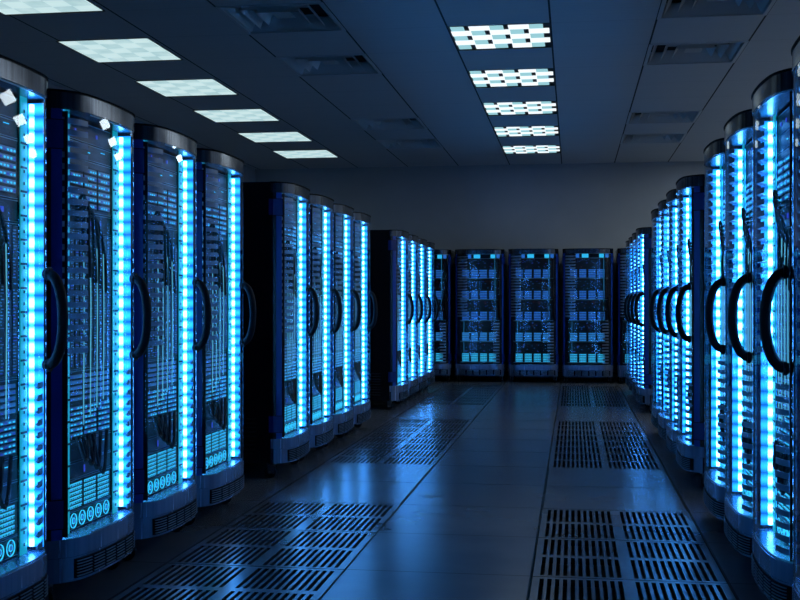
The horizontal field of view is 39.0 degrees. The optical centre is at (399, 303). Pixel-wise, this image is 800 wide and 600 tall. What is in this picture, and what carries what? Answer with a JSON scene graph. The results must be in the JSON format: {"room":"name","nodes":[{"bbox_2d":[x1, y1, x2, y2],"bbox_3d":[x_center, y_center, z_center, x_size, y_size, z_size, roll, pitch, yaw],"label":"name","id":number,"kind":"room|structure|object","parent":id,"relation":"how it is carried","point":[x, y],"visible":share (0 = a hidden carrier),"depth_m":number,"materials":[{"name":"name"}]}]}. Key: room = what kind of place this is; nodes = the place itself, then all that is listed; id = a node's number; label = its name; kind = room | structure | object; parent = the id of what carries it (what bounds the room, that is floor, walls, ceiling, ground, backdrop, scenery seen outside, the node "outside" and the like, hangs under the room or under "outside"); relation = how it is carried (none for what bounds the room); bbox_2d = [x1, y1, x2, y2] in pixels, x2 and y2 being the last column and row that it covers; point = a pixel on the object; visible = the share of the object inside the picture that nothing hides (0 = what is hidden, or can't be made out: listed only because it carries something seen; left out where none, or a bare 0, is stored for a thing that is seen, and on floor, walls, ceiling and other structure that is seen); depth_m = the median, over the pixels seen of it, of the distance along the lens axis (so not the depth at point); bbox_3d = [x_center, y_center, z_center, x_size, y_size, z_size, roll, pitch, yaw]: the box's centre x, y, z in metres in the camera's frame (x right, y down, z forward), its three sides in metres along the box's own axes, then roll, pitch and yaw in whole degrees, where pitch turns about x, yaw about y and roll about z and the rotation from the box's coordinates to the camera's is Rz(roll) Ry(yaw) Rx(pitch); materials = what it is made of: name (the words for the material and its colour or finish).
{"room":"server room","nodes":[
{"label":"server room","id":0,"kind":"room"},
{"bbox_2d":[47,82,255,181],"bbox_3d":[-4.002,-0.585,9.212,0.100,3.670,20.000,0,0,9],"label":"wall","id":1,"kind":"structure","parent":0,"point":[249,175],"depth_m":18.50,"materials":[{"name":"grey paint"}]},
{"bbox_2d":[0,0,799,168],"bbox_3d":[0.693,-2.270,8.493,9.400,0.001,20.000,0,0,9],"label":"ceiling","id":2,"kind":"structure","parent":0,"point":[597,54],"depth_m":11.22,"materials":[{"name":"tile"}]},
{"bbox_2d":[0,0,104,15],"bbox_3d":[-2.763,-2.319,8.387,0.840,0.102,0.885,0,0,9],"label":"ceiling light","id":3,"kind":"object","parent":2,"relation":"attached to","point":[7,7],"visible":0.88,"depth_m":8.66,"materials":[{"name":"white plastic"}]},
{"bbox_2d":[55,38,182,62],"bbox_3d":[-2.495,-2.319,10.137,0.840,0.102,0.885,0,0,9],"label":"ceiling light","id":4,"kind":"object","parent":2,"relation":"attached to","point":[131,49],"visible":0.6,"depth_m":10.13,"materials":[{"name":"grey plastic"}]},
{"bbox_2d":[134,79,238,96],"bbox_3d":[-2.227,-2.319,11.886,0.840,0.102,0.885,0,0,9],"label":"ceiling light","id":5,"kind":"object","parent":2,"relation":"attached to","point":[190,87],"visible":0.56,"depth_m":11.87,"materials":[{"name":"grey plastic"}]},
{"bbox_2d":[193,109,279,122],"bbox_3d":[-1.959,-2.319,13.636,0.840,0.102,0.885,0,0,9],"label":"ceiling light","id":6,"kind":"object","parent":2,"relation":"attached to","point":[234,115],"visible":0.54,"depth_m":13.63,"materials":[{"name":"grey plastic"}]},
{"bbox_2d":[237,132,311,142],"bbox_3d":[-1.691,-2.319,15.386,0.840,0.102,0.885,0,0,9],"label":"ceiling light","id":7,"kind":"object","parent":2,"relation":"attached to","point":[265,136],"visible":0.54,"depth_m":15.43,"materials":[{"name":"grey plastic"}]},
{"bbox_2d":[215,2,345,34],"bbox_3d":[-0.928,-2.327,9.002,0.840,0.126,0.885,0,0,9],"label":"ceiling vent","id":8,"kind":"object","parent":2,"relation":"in","point":[295,17],"visible":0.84,"depth_m":9.16,"materials":[{"name":"grey metal"}]},
{"bbox_2d":[272,150,338,158],"bbox_3d":[-1.423,-2.319,17.135,0.840,0.102,0.885,0,0,9],"label":"ceiling light","id":9,"kind":"object","parent":2,"relation":"attached to","point":[294,154],"visible":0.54,"depth_m":17.18,"materials":[{"name":"grey plastic"}]},
{"bbox_2d":[276,54,381,76],"bbox_3d":[-0.661,-2.327,10.751,0.840,0.126,0.885,0,0,9],"label":"ceiling vent","id":10,"kind":"object","parent":2,"relation":"in","point":[346,64],"visible":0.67,"depth_m":10.93,"materials":[{"name":"grey metal"}]},
{"bbox_2d":[351,117,427,130],"bbox_3d":[-0.125,-2.327,14.251,0.840,0.126,0.885,0,0,9],"label":"ceiling vent","id":11,"kind":"object","parent":2,"relation":"in","point":[378,123],"visible":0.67,"depth_m":14.45,"materials":[{"name":"grey metal"}]},
{"bbox_2d":[376,139,442,148],"bbox_3d":[0.143,-2.327,16.000,0.840,0.126,0.885,0,0,9],"label":"ceiling vent","id":12,"kind":"object","parent":2,"relation":"in","point":[393,143],"visible":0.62,"depth_m":16.22,"materials":[{"name":"grey metal"}]},
{"bbox_2d":[447,23,551,50],"bbox_3d":[0.866,-2.319,9.622,0.840,0.102,0.885,0,0,9],"label":"ceiling light","id":13,"kind":"object","parent":2,"relation":"attached to","point":[533,35],"visible":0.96,"depth_m":9.61,"materials":[{"name":"white plastic"}]},
{"bbox_2d":[467,68,554,87],"bbox_3d":[1.134,-2.319,11.372,0.840,0.102,0.885,0,0,9],"label":"ceiling light","id":14,"kind":"object","parent":2,"relation":"attached to","point":[541,76],"visible":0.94,"depth_m":11.37,"materials":[{"name":"white plastic"}]},
{"bbox_2d":[482,101,557,115],"bbox_3d":[1.402,-2.319,13.121,0.840,0.102,0.885,0,0,9],"label":"ceiling light","id":15,"kind":"object","parent":2,"relation":"attached to","point":[531,107],"visible":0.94,"depth_m":13.14,"materials":[{"name":"white plastic"}]},
{"bbox_2d":[493,126,558,136],"bbox_3d":[1.670,-2.319,14.871,0.840,0.102,0.885,0,0,9],"label":"ceiling light","id":16,"kind":"object","parent":2,"relation":"attached to","point":[518,131],"visible":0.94,"depth_m":14.90,"materials":[{"name":"white plastic"}]},
{"bbox_2d":[501,145,560,153],"bbox_3d":[1.938,-2.319,16.621,0.840,0.102,0.885,0,0,9],"label":"ceiling light","id":17,"kind":"object","parent":2,"relation":"attached to","point":[533,149],"visible":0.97,"depth_m":16.64,"materials":[{"name":"white plastic"}]},
{"bbox_2d":[620,133,686,143],"bbox_3d":[3.464,-2.327,15.492,0.840,0.126,0.885,0,0,9],"label":"ceiling vent","id":18,"kind":"object","parent":2,"relation":"in","point":[662,137],"visible":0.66,"depth_m":15.71,"materials":[{"name":"grey metal"}]},
{"bbox_2d":[626,110,702,123],"bbox_3d":[3.196,-2.327,13.742,0.840,0.126,0.885,0,0,9],"label":"ceiling vent","id":19,"kind":"object","parent":2,"relation":"in","point":[656,117],"visible":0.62,"depth_m":13.94,"materials":[{"name":"grey metal"}]},
{"bbox_2d":[643,41,748,65],"bbox_3d":[2.661,-2.327,10.243,0.840,0.126,0.885,0,0,9],"label":"ceiling vent","id":20,"kind":"object","parent":2,"relation":"in","point":[727,51],"visible":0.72,"depth_m":10.43,"materials":[{"name":"grey metal"}]},
{"bbox_2d":[657,0,775,19],"bbox_3d":[2.393,-2.327,8.493,0.840,0.126,0.885,0,0,9],"label":"ceiling vent","id":21,"kind":"object","parent":2,"relation":"in","point":[669,9],"visible":0.91,"depth_m":8.79,"materials":[{"name":"grey metal"}]},
{"bbox_2d":[53,377,768,599],"bbox_3d":[0.693,1.222,8.493,9.400,0.045,20.000,0,0,9],"label":"floor","id":22,"kind":"structure","parent":0,"point":[465,525],"depth_m":7.01,"materials":[{"name":"tile"}]},
{"bbox_2d":[0,54,67,599],"bbox_3d":[-1.837,0.179,3.999,1.117,2.039,0.768,0,0,9],"label":"rack","id":23,"kind":"object","parent":22,"relation":"on","point":[23,89],"visible":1,"depth_m":4.16,"materials":[{"name":"black metal"}]},
{"bbox_2d":[0,379,16,459],"bbox_3d":[-1.488,0.417,3.946,0.104,0.285,0.428,0,0,9],"label":"storage shelf","id":24,"kind":"object","parent":23,"relation":"attached to","point":[8,387],"depth_m":4.08,"materials":[{"name":"blue metal"}]},
{"bbox_2d":[0,535,16,561],"bbox_3d":[-1.485,0.884,3.945,0.111,0.072,0.428,0,0,9],"label":"panel","id":25,"kind":"object","parent":23,"relation":"on","point":[8,543],"depth_m":4.08,"materials":[{"name":"blue plastic"}]},
{"bbox_2d":[0,500,16,540],"bbox_3d":[-1.488,0.782,3.946,0.104,0.125,0.428,0,0,9],"label":"server","id":26,"kind":"object","parent":23,"relation":"attached to","point":[8,517],"depth_m":4.08,"materials":[{"name":"blue metal"}]},
{"bbox_2d":[6,573,47,599],"bbox_3d":[-1.352,1.046,3.944,0.064,0.076,0.636,0,0,6],"label":"vent grille","id":27,"kind":"object","parent":23,"relation":"attached to","point":[36,589],"depth_m":4.05,"materials":[{"name":"black"}]},
{"bbox_2d":[44,88,151,599],"bbox_3d":[-1.710,0.179,4.834,1.117,2.039,0.768,0,0,9],"label":"rack","id":28,"kind":"object","parent":22,"relation":"on","point":[90,514],"visible":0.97,"depth_m":4.71,"materials":[{"name":"black metal"}]},
{"bbox_2d":[70,366,110,441],"bbox_3d":[-1.360,0.417,4.781,0.104,0.285,0.428,0,0,9],"label":"storage shelf","id":29,"kind":"object","parent":28,"relation":"attached to","point":[89,385],"depth_m":4.76,"materials":[{"name":"blue metal"}]},
{"bbox_2d":[70,496,110,530],"bbox_3d":[-1.357,0.884,4.780,0.111,0.072,0.428,0,0,9],"label":"panel","id":30,"kind":"object","parent":28,"relation":"on","point":[86,514],"depth_m":4.76,"materials":[{"name":"blue metal"}]},
{"bbox_2d":[70,467,110,511],"bbox_3d":[-1.360,0.782,4.781,0.104,0.125,0.428,0,0,9],"label":"server","id":31,"kind":"object","parent":28,"relation":"attached to","point":[90,488],"depth_m":4.76,"materials":[{"name":"blue metal"}]},
{"bbox_2d":[74,529,134,577],"bbox_3d":[-1.224,1.046,4.779,0.064,0.076,0.636,0,0,6],"label":"vent grille","id":32,"kind":"object","parent":28,"relation":"attached to","point":[87,563],"depth_m":4.65,"materials":[{"name":"black"}]},
{"bbox_2d":[123,123,210,560],"bbox_3d":[-1.582,0.179,5.670,1.117,2.039,0.768,0,0,9],"label":"rack","id":33,"kind":"object","parent":22,"relation":"on","point":[165,486],"visible":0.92,"depth_m":5.56,"materials":[{"name":"black"}]},
{"bbox_2d":[148,357,176,420],"bbox_3d":[-1.232,0.417,5.616,0.104,0.285,0.428,0,0,9],"label":"storage shelf","id":34,"kind":"object","parent":33,"relation":"attached to","point":[161,370],"depth_m":5.59,"materials":[{"name":"blue"}]},
{"bbox_2d":[148,469,176,494],"bbox_3d":[-1.229,0.884,5.616,0.111,0.072,0.428,0,0,9],"label":"panel","id":35,"kind":"object","parent":33,"relation":"on","point":[159,482],"depth_m":5.60,"materials":[{"name":"blue"}]},
{"bbox_2d":[148,444,176,479],"bbox_3d":[-1.232,0.782,5.616,0.104,0.125,0.428,0,0,9],"label":"panel","id":36,"kind":"object","parent":33,"relation":"attached to","point":[161,458],"depth_m":5.60,"materials":[{"name":"blue"}]},
{"bbox_2d":[153,498,196,534],"bbox_3d":[-1.096,1.046,5.614,0.064,0.076,0.636,0,0,6],"label":"vent grille","id":37,"kind":"object","parent":33,"relation":"attached to","point":[166,521],"depth_m":5.48,"materials":[{"name":"black"}]},
{"bbox_2d":[184,148,255,525],"bbox_3d":[-1.454,0.179,6.505,1.117,2.039,0.768,0,0,9],"label":"rack","id":38,"kind":"object","parent":22,"relation":"on","point":[218,462],"visible":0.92,"depth_m":6.43,"materials":[{"name":"black"}]},
{"bbox_2d":[206,351,225,404],"bbox_3d":[-1.105,0.417,6.452,0.104,0.285,0.428,0,0,9],"label":"storage shelf","id":39,"kind":"object","parent":38,"relation":"attached to","point":[215,360],"depth_m":6.43,"materials":[{"name":"blue metal"}]},
{"bbox_2d":[206,448,226,468],"bbox_3d":[-1.101,0.884,6.451,0.111,0.072,0.428,0,0,9],"label":"panel","id":40,"kind":"object","parent":38,"relation":"on","point":[215,457],"depth_m":6.44,"materials":[{"name":"blue"}]},
{"bbox_2d":[206,426,226,455],"bbox_3d":[-1.105,0.782,6.452,0.104,0.125,0.428,0,0,9],"label":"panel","id":41,"kind":"object","parent":38,"relation":"attached to","point":[215,435],"depth_m":6.45,"materials":[{"name":"blue"}]},
{"bbox_2d":[210,474,243,503],"bbox_3d":[-0.968,1.046,6.449,0.064,0.076,0.636,0,0,6],"label":"vent grille","id":42,"kind":"object","parent":38,"relation":"attached to","point":[222,491],"depth_m":6.30,"materials":[{"name":"black"}]},
{"bbox_2d":[241,181,318,477],"bbox_3d":[-1.198,0.179,8.175,1.117,2.039,0.768,0,0,9],"label":"rack","id":43,"kind":"object","parent":22,"relation":"on","point":[274,430],"visible":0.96,"depth_m":7.77,"materials":[{"name":"black metal"}]},
{"bbox_2d":[285,341,295,380],"bbox_3d":[-0.849,0.417,8.122,0.104,0.285,0.428,0,0,9],"label":"storage shelf","id":44,"kind":"object","parent":43,"relation":"attached to","point":[290,346],"depth_m":8.14,"materials":[{"name":"blue metal"}]},
{"bbox_2d":[285,402,295,422],"bbox_3d":[-0.849,0.782,8.122,0.104,0.125,0.428,0,0,9],"label":"shelf","id":45,"kind":"object","parent":43,"relation":"attached to","point":[290,407],"depth_m":8.15,"materials":[{"name":"blue metal"}]},
{"bbox_2d":[287,441,309,460],"bbox_3d":[-0.712,1.046,8.120,0.064,0.076,0.636,0,0,6],"label":"vent grille","id":46,"kind":"object","parent":43,"relation":"attached to","point":[296,451],"depth_m":7.94,"materials":[{"name":"black metal"}]},
{"bbox_2d":[299,194,341,460],"bbox_3d":[-1.070,0.179,9.011,1.117,2.039,0.768,0,0,9],"label":"rack","id":47,"kind":"object","parent":22,"relation":"on","point":[320,423],"visible":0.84,"depth_m":8.97,"materials":[{"name":"black"}]},
{"bbox_2d":[315,429,333,445],"bbox_3d":[-0.584,1.046,8.955,0.064,0.076,0.636,0,0,6],"label":"vent grille","id":48,"kind":"object","parent":47,"relation":"attached to","point":[322,437],"depth_m":8.76,"materials":[{"name":"black metal"}]},
{"bbox_2d":[324,203,360,446],"bbox_3d":[-0.942,0.179,9.846,1.117,2.039,0.768,0,0,9],"label":"rack","id":49,"kind":"object","parent":22,"relation":"on","point":[343,413],"visible":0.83,"depth_m":9.91,"materials":[{"name":"black"}]},
{"bbox_2d":[338,418,353,432],"bbox_3d":[-0.456,1.046,9.790,0.064,0.076,0.636,0,0,6],"label":"vent grille","id":50,"kind":"object","parent":49,"relation":"attached to","point":[345,425],"depth_m":9.61,"materials":[{"name":"black"}]},
{"bbox_2d":[344,212,377,435],"bbox_3d":[-0.814,0.179,10.681,1.117,2.039,0.768,0,0,9],"label":"rack","id":51,"kind":"object","parent":22,"relation":"on","point":[361,403],"visible":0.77,"depth_m":10.73,"materials":[{"name":"black"}]},
{"bbox_2d":[325,449,445,464],"bbox_3d":[-0.095,1.223,8.898,0.832,0.044,0.829,0,0,9],"label":"floor panel","id":52,"kind":"object","parent":22,"relation":"attached to","point":[366,456],"visible":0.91,"depth_m":8.90,"materials":[{"name":"paint"}]},
{"bbox_2d":[368,230,413,409],"bbox_3d":[-0.431,0.179,13.187,1.117,2.039,0.768,0,0,9],"label":"rack","id":53,"kind":"object","parent":22,"relation":"on","point":[388,375],"visible":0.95,"depth_m":12.78,"materials":[{"name":"black metal"}]},
{"bbox_2d":[368,373,380,395],"bbox_3d":[-0.576,0.912,12.826,0.720,0.256,0.006,0,0,9],"label":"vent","id":54,"kind":"object","parent":53,"relation":"attached to","point":[375,378],"depth_m":12.78,"materials":[{"name":"black metal"}]},
{"bbox_2d":[401,234,422,402],"bbox_3d":[-0.303,0.179,14.022,1.117,2.039,0.768,0,0,9],"label":"rack","id":55,"kind":"object","parent":22,"relation":"on","point":[413,239],"visible":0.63,"depth_m":14.06,"materials":[{"name":"black"}]},
{"bbox_2d":[411,238,431,396],"bbox_3d":[-0.175,0.179,14.858,1.117,2.039,0.768,0,0,9],"label":"rack","id":56,"kind":"object","parent":22,"relation":"on","point":[422,382],"visible":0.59,"depth_m":14.91,"materials":[{"name":"black"}]},
{"bbox_2d":[420,242,438,391],"bbox_3d":[-0.047,0.179,15.693,1.117,2.039,0.768,0,0,9],"label":"rack","id":57,"kind":"object","parent":22,"relation":"on","point":[430,379],"visible":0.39,"depth_m":15.79,"materials":[{"name":"black"}]},
{"bbox_2d":[432,249,454,380],"bbox_3d":[0.473,0.179,17.916,0.768,2.039,1.117,0,0,9],"label":"rack","id":58,"kind":"object","parent":22,"relation":"on","point":[444,259],"visible":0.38,"depth_m":17.48,"materials":[{"name":"black metal"}]},
{"bbox_2d":[455,249,507,381],"bbox_3d":[1.285,0.179,17.792,0.768,2.039,1.117,0,0,9],"label":"rack","id":59,"kind":"object","parent":22,"relation":"on","point":[481,275],"visible":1,"depth_m":17.39,"materials":[{"name":"black metal"}]},
{"bbox_2d":[460,370,500,374],"bbox_3d":[1.230,1.046,17.306,0.636,0.076,0.064,0,0,6],"label":"vent grille","id":60,"kind":"object","parent":59,"relation":"attached to","point":[462,372],"depth_m":17.28,"materials":[{"name":"black metal"}]},
{"bbox_2d":[508,249,558,382],"bbox_3d":[2.098,0.179,17.667,0.768,2.039,1.117,0,0,9],"label":"rack","id":61,"kind":"object","parent":22,"relation":"on","point":[533,274],"visible":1,"depth_m":17.26,"materials":[{"name":"black metal"}]},
{"bbox_2d":[513,370,554,374],"bbox_3d":[2.042,1.046,17.182,0.636,0.076,0.064,0,0,6],"label":"vent grille","id":62,"kind":"object","parent":61,"relation":"attached to","point":[515,372],"depth_m":17.16,"materials":[{"name":"black metal"}]},
{"bbox_2d":[562,248,612,382],"bbox_3d":[2.910,0.179,17.543,0.768,2.039,1.117,0,0,9],"label":"rack","id":63,"kind":"object","parent":22,"relation":"on","point":[587,272],"visible":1,"depth_m":17.14,"materials":[{"name":"black metal"}]},
{"bbox_2d":[568,371,609,375],"bbox_3d":[2.855,1.046,17.057,0.636,0.076,0.064,0,0,6],"label":"vent grille","id":64,"kind":"object","parent":63,"relation":"attached to","point":[570,373],"depth_m":17.03,"materials":[{"name":"black metal"}]},
{"bbox_2d":[615,248,628,382],"bbox_3d":[3.723,0.179,17.419,0.768,2.039,1.117,0,0,9],"label":"rack","id":65,"kind":"object","parent":22,"relation":"on","point":[620,253],"visible":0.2,"depth_m":17.07,"materials":[{"name":"black metal"}]},
{"bbox_2d":[624,240,631,386],"bbox_3d":[3.554,0.179,15.142,1.117,2.039,0.768,0,0,9],"label":"rack","id":66,"kind":"object","parent":22,"relation":"on","point":[626,242],"visible":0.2,"depth_m":15.14,"materials":[{"name":"black metal"}]},
{"bbox_2d":[627,237,635,390],"bbox_3d":[3.426,0.179,14.306,1.117,2.039,0.768,0,0,9],"label":"rack","id":67,"kind":"object","parent":22,"relation":"on","point":[629,238],"visible":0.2,"depth_m":14.30,"materials":[{"name":"black metal"}]},
{"bbox_2d":[630,233,644,404],"bbox_3d":[3.298,0.179,13.471,1.117,2.039,0.768,0,0,9],"label":"rack","id":68,"kind":"object","parent":22,"relation":"on","point":[633,234],"visible":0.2,"depth_m":13.42,"materials":[{"name":"black"}]},
{"bbox_2d":[634,227,655,412],"bbox_3d":[3.170,0.179,12.636,1.117,2.039,0.768,0,0,9],"label":"rack","id":69,"kind":"object","parent":22,"relation":"on","point":[644,389],"visible":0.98,"depth_m":12.37,"materials":[{"name":"black"}]},
{"bbox_2d":[649,208,664,427],"bbox_3d":[2.787,0.179,10.130,1.117,2.039,0.768,0,0,9],"label":"rack","id":70,"kind":"object","parent":22,"relation":"on","point":[654,213],"visible":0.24,"depth_m":10.08,"materials":[{"name":"black"}]},
{"bbox_2d":[656,199,672,439],"bbox_3d":[2.659,0.179,9.295,1.117,2.039,0.768,0,0,9],"label":"rack","id":71,"kind":"object","parent":22,"relation":"on","point":[662,207],"visible":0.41,"depth_m":9.35,"materials":[{"name":"black"}]},
{"bbox_2d":[665,189,683,453],"bbox_3d":[2.531,0.179,8.459,1.117,2.039,0.768,0,0,9],"label":"rack","id":72,"kind":"object","parent":22,"relation":"on","point":[671,197],"visible":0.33,"depth_m":8.47,"materials":[{"name":"black"}]},
{"bbox_2d":[675,174,710,486],"bbox_3d":[2.403,0.179,7.624,1.117,2.039,0.768,0,0,9],"label":"rack","id":73,"kind":"object","parent":22,"relation":"on","point":[689,310],"visible":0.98,"depth_m":7.38,"materials":[{"name":"black"}]},
{"bbox_2d":[676,448,693,469],"bbox_3d":[1.917,1.046,7.680,0.064,0.076,0.636,0,0,6],"label":"vent grille","id":74,"kind":"object","parent":73,"relation":"attached to","point":[684,460],"depth_m":7.43,"materials":[{"name":"black metal"}]},
{"bbox_2d":[703,138,732,519],"bbox_3d":[2.147,0.179,5.954,1.117,2.039,0.768,0,0,9],"label":"rack","id":75,"kind":"object","parent":22,"relation":"on","point":[714,152],"visible":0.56,"depth_m":6.11,"materials":[{"name":"black"}]},
{"bbox_2d":[704,486,724,517],"bbox_3d":[1.661,1.046,6.009,0.064,0.076,0.636,0,0,6],"label":"vent grille","id":76,"kind":"object","parent":75,"relation":"attached to","point":[715,504],"depth_m":5.81,"materials":[{"name":"black"}]},
{"bbox_2d":[724,109,762,557],"bbox_3d":[2.019,0.179,5.118,1.117,2.039,0.768,0,0,9],"label":"rack","id":77,"kind":"object","parent":22,"relation":"on","point":[738,130],"visible":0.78,"depth_m":5.25,"materials":[{"name":"black"}]},
{"bbox_2d":[724,515,751,554],"bbox_3d":[1.533,1.046,5.174,0.064,0.076,0.636,0,0,6],"label":"vent grille","id":78,"kind":"object","parent":77,"relation":"attached to","point":[741,540],"depth_m":4.97,"materials":[{"name":"black"}]},
{"bbox_2d":[751,68,799,599],"bbox_3d":[1.891,0.179,4.283,1.117,2.039,0.768,0,0,9],"label":"rack","id":79,"kind":"object","parent":22,"relation":"on","point":[772,98],"visible":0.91,"depth_m":4.38,"materials":[{"name":"black"}]},
{"bbox_2d":[751,552,791,599],"bbox_3d":[1.406,1.046,4.339,0.064,0.076,0.636,0,0,6],"label":"vent grille","id":80,"kind":"object","parent":79,"relation":"attached to","point":[773,587],"depth_m":4.15,"materials":[{"name":"black"}]},
{"bbox_2d":[777,514,789,544],"bbox_3d":[1.539,0.884,4.337,0.111,0.072,0.428,0,0,9],"label":"server","id":81,"kind":"object","parent":79,"relation":"on","point":[781,518],"depth_m":4.40,"materials":[{"name":"blue"}]},
{"bbox_2d":[778,372,789,447],"bbox_3d":[1.542,0.417,4.337,0.104,0.285,0.428,0,0,9],"label":"server","id":82,"kind":"object","parent":79,"relation":"attached to","point":[782,379],"depth_m":4.38,"materials":[{"name":"blue metal"}]},
{"bbox_2d":[791,36,799,599],"bbox_3d":[1.764,0.179,3.448,1.117,2.039,0.768,0,0,9],"label":"rack","id":83,"kind":"object","parent":22,"relation":"on","point":[795,50],"visible":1,"depth_m":3.67,"materials":[{"name":"black"}]},
{"bbox_2d":[256,165,712,371],"bbox_3d":[2.214,-0.585,18.427,9.600,3.670,0.100,0,0,9],"label":"wall","id":84,"kind":"structure","parent":0,"point":[560,209],"depth_m":18.43,"materials":[{"name":"grey paint"}]},
{"bbox_2d":[255,161,703,172],"bbox_3d":[2.205,-2.240,18.368,9.400,0.060,0.020,0,0,9],"label":"trim","id":85,"kind":"structure","parent":84,"relation":"attached to","point":[685,162],"depth_m":18.49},
{"bbox_2d":[434,371,625,378],"bbox_3d":[2.205,1.150,18.370,9.400,0.100,0.015,0,0,9],"label":"baseboard","id":86,"kind":"structure","parent":84,"relation":"attached to","point":[560,375],"depth_m":18.35,"materials":[{"name":"grey"}]},
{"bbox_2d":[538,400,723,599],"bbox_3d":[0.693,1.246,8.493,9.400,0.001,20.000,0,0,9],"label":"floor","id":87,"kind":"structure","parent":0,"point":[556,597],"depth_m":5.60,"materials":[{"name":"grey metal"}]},
{"bbox_2d":[111,563,343,599],"bbox_3d":[-0.728,1.223,4.761,0.832,0.044,0.829,0,0,9],"label":"floor panel","id":88,"kind":"object","parent":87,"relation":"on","point":[172,581],"visible":0.98,"depth_m":4.86,"materials":[{"name":"paint"}]},
{"bbox_2d":[169,528,375,569],"bbox_3d":[-0.601,1.223,5.589,0.832,0.044,0.829,0,0,9],"label":"floor panel","id":89,"kind":"object","parent":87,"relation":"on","point":[227,546],"visible":0.93,"depth_m":5.55,"materials":[{"name":"paint"}]},
{"bbox_2d":[224,501,399,532],"bbox_3d":[-0.474,1.223,6.416,0.832,0.044,0.829,0,0,9],"label":"floor panel","id":90,"kind":"object","parent":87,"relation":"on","point":[277,515],"visible":0.87,"depth_m":6.37,"materials":[{"name":"paint"}]},
{"bbox_2d":[347,437,455,450],"bbox_3d":[0.032,1.223,9.726,0.832,0.044,0.829,0,0,9],"label":"floor panel","id":91,"kind":"object","parent":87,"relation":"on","point":[383,443],"visible":0.87,"depth_m":9.73,"materials":[{"name":"paint"}]},
{"bbox_2d":[366,427,464,438],"bbox_3d":[0.159,1.223,10.553,0.832,0.044,0.829,0,0,9],"label":"floor panel","id":92,"kind":"object","parent":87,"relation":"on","point":[390,432],"visible":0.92,"depth_m":10.56,"materials":[{"name":"paint"}]},
{"bbox_2d":[381,419,472,428],"bbox_3d":[0.285,1.223,11.380,0.832,0.044,0.829,0,0,9],"label":"floor panel","id":93,"kind":"object","parent":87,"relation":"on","point":[407,423],"visible":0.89,"depth_m":11.36,"materials":[{"name":"paint"}]},
{"bbox_2d":[417,399,489,404],"bbox_3d":[0.665,1.223,13.862,0.832,0.044,0.829,0,0,9],"label":"floor panel","id":94,"kind":"object","parent":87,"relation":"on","point":[425,401],"visible":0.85,"depth_m":13.92,"materials":[{"name":"tile"}]},
{"bbox_2d":[425,394,494,399],"bbox_3d":[0.792,1.223,14.690,0.832,0.044,0.829,0,0,9],"label":"floor panel","id":95,"kind":"object","parent":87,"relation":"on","point":[433,396],"visible":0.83,"depth_m":14.67,"materials":[{"name":"tile"}]},
{"bbox_2d":[433,389,498,393],"bbox_3d":[0.919,1.223,15.517,0.832,0.044,0.829,0,0,9],"label":"floor panel","id":96,"kind":"object","parent":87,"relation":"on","point":[440,391],"visible":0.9,"depth_m":15.51,"materials":[{"name":"tile"}]},
{"bbox_2d":[560,386,620,390],"bbox_3d":[2.706,1.223,16.090,0.832,0.044,0.829,0,0,9],"label":"floor panel","id":97,"kind":"object","parent":87,"relation":"on","point":[583,388],"visible":0.83,"depth_m":16.07,"materials":[{"name":"paint"}]},
{"bbox_2d":[560,390,623,395],"bbox_3d":[2.579,1.223,15.263,0.832,0.044,0.829,0,0,9],"label":"floor panel","id":98,"kind":"object","parent":87,"relation":"on","point":[562,392],"visible":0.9,"depth_m":15.29,"materials":[{"name":"paint"}]},
{"bbox_2d":[559,395,625,400],"bbox_3d":[2.453,1.223,14.436,0.832,0.044,0.829,0,0,9],"label":"floor panel","id":99,"kind":"object","parent":87,"relation":"on","point":[561,397],"visible":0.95,"depth_m":14.45,"materials":[{"name":"paint"}]},
{"bbox_2d":[558,400,629,406],"bbox_3d":[2.326,1.223,13.608,0.832,0.044,0.829,0,0,9],"label":"floor panel","id":100,"kind":"object","parent":87,"relation":"on","point":[561,402],"visible":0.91,"depth_m":13.64,"materials":[{"name":"paint"}]},
{"bbox_2d":[554,421,642,430],"bbox_3d":[1.946,1.223,11.126,0.832,0.044,0.829,0,0,9],"label":"floor panel","id":101,"kind":"object","parent":87,"relation":"on","point":[581,425],"visible":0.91,"depth_m":11.14,"materials":[{"name":"paint"}]},
{"bbox_2d":[553,430,648,441],"bbox_3d":[1.819,1.223,10.299,0.832,0.044,0.829,0,0,9],"label":"floor panel","id":102,"kind":"object","parent":87,"relation":"on","point":[641,435],"visible":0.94,"depth_m":10.32,"materials":[{"name":"paint"}]},
{"bbox_2d":[551,440,655,454],"bbox_3d":[1.693,1.223,9.471,0.832,0.044,0.829,0,0,9],"label":"floor panel","id":103,"kind":"object","parent":87,"relation":"on","point":[601,448],"visible":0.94,"depth_m":9.46,"materials":[{"name":"paint"}]},
{"bbox_2d":[549,453,663,469],"bbox_3d":[1.566,1.223,8.644,0.832,0.044,0.829,0,0,9],"label":"floor panel","id":104,"kind":"object","parent":87,"relation":"on","point":[603,461],"visible":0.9,"depth_m":8.65,"materials":[{"name":"paint"}]},
{"bbox_2d":[538,509,704,542],"bbox_3d":[1.186,1.223,6.162,0.832,0.044,0.829,0,0,9],"label":"floor panel","id":105,"kind":"object","parent":87,"relation":"on","point":[616,525],"visible":0.85,"depth_m":6.15,"materials":[{"name":"paint"}]},
{"bbox_2d":[533,538,726,583],"bbox_3d":[1.060,1.223,5.335,0.832,0.044,0.829,0,0,9],"label":"floor panel","id":106,"kind":"object","parent":87,"relation":"on","point":[625,563],"visible":0.88,"depth_m":5.31,"materials":[{"name":"paint"}]},
{"bbox_2d":[529,577,735,599],"bbox_3d":[0.933,1.223,4.507,0.832,0.044,0.829,0,0,9],"label":"floor panel","id":107,"kind":"object","parent":87,"relation":"on","point":[629,587],"visible":1,"depth_m":4.79,"materials":[{"name":"paint"}]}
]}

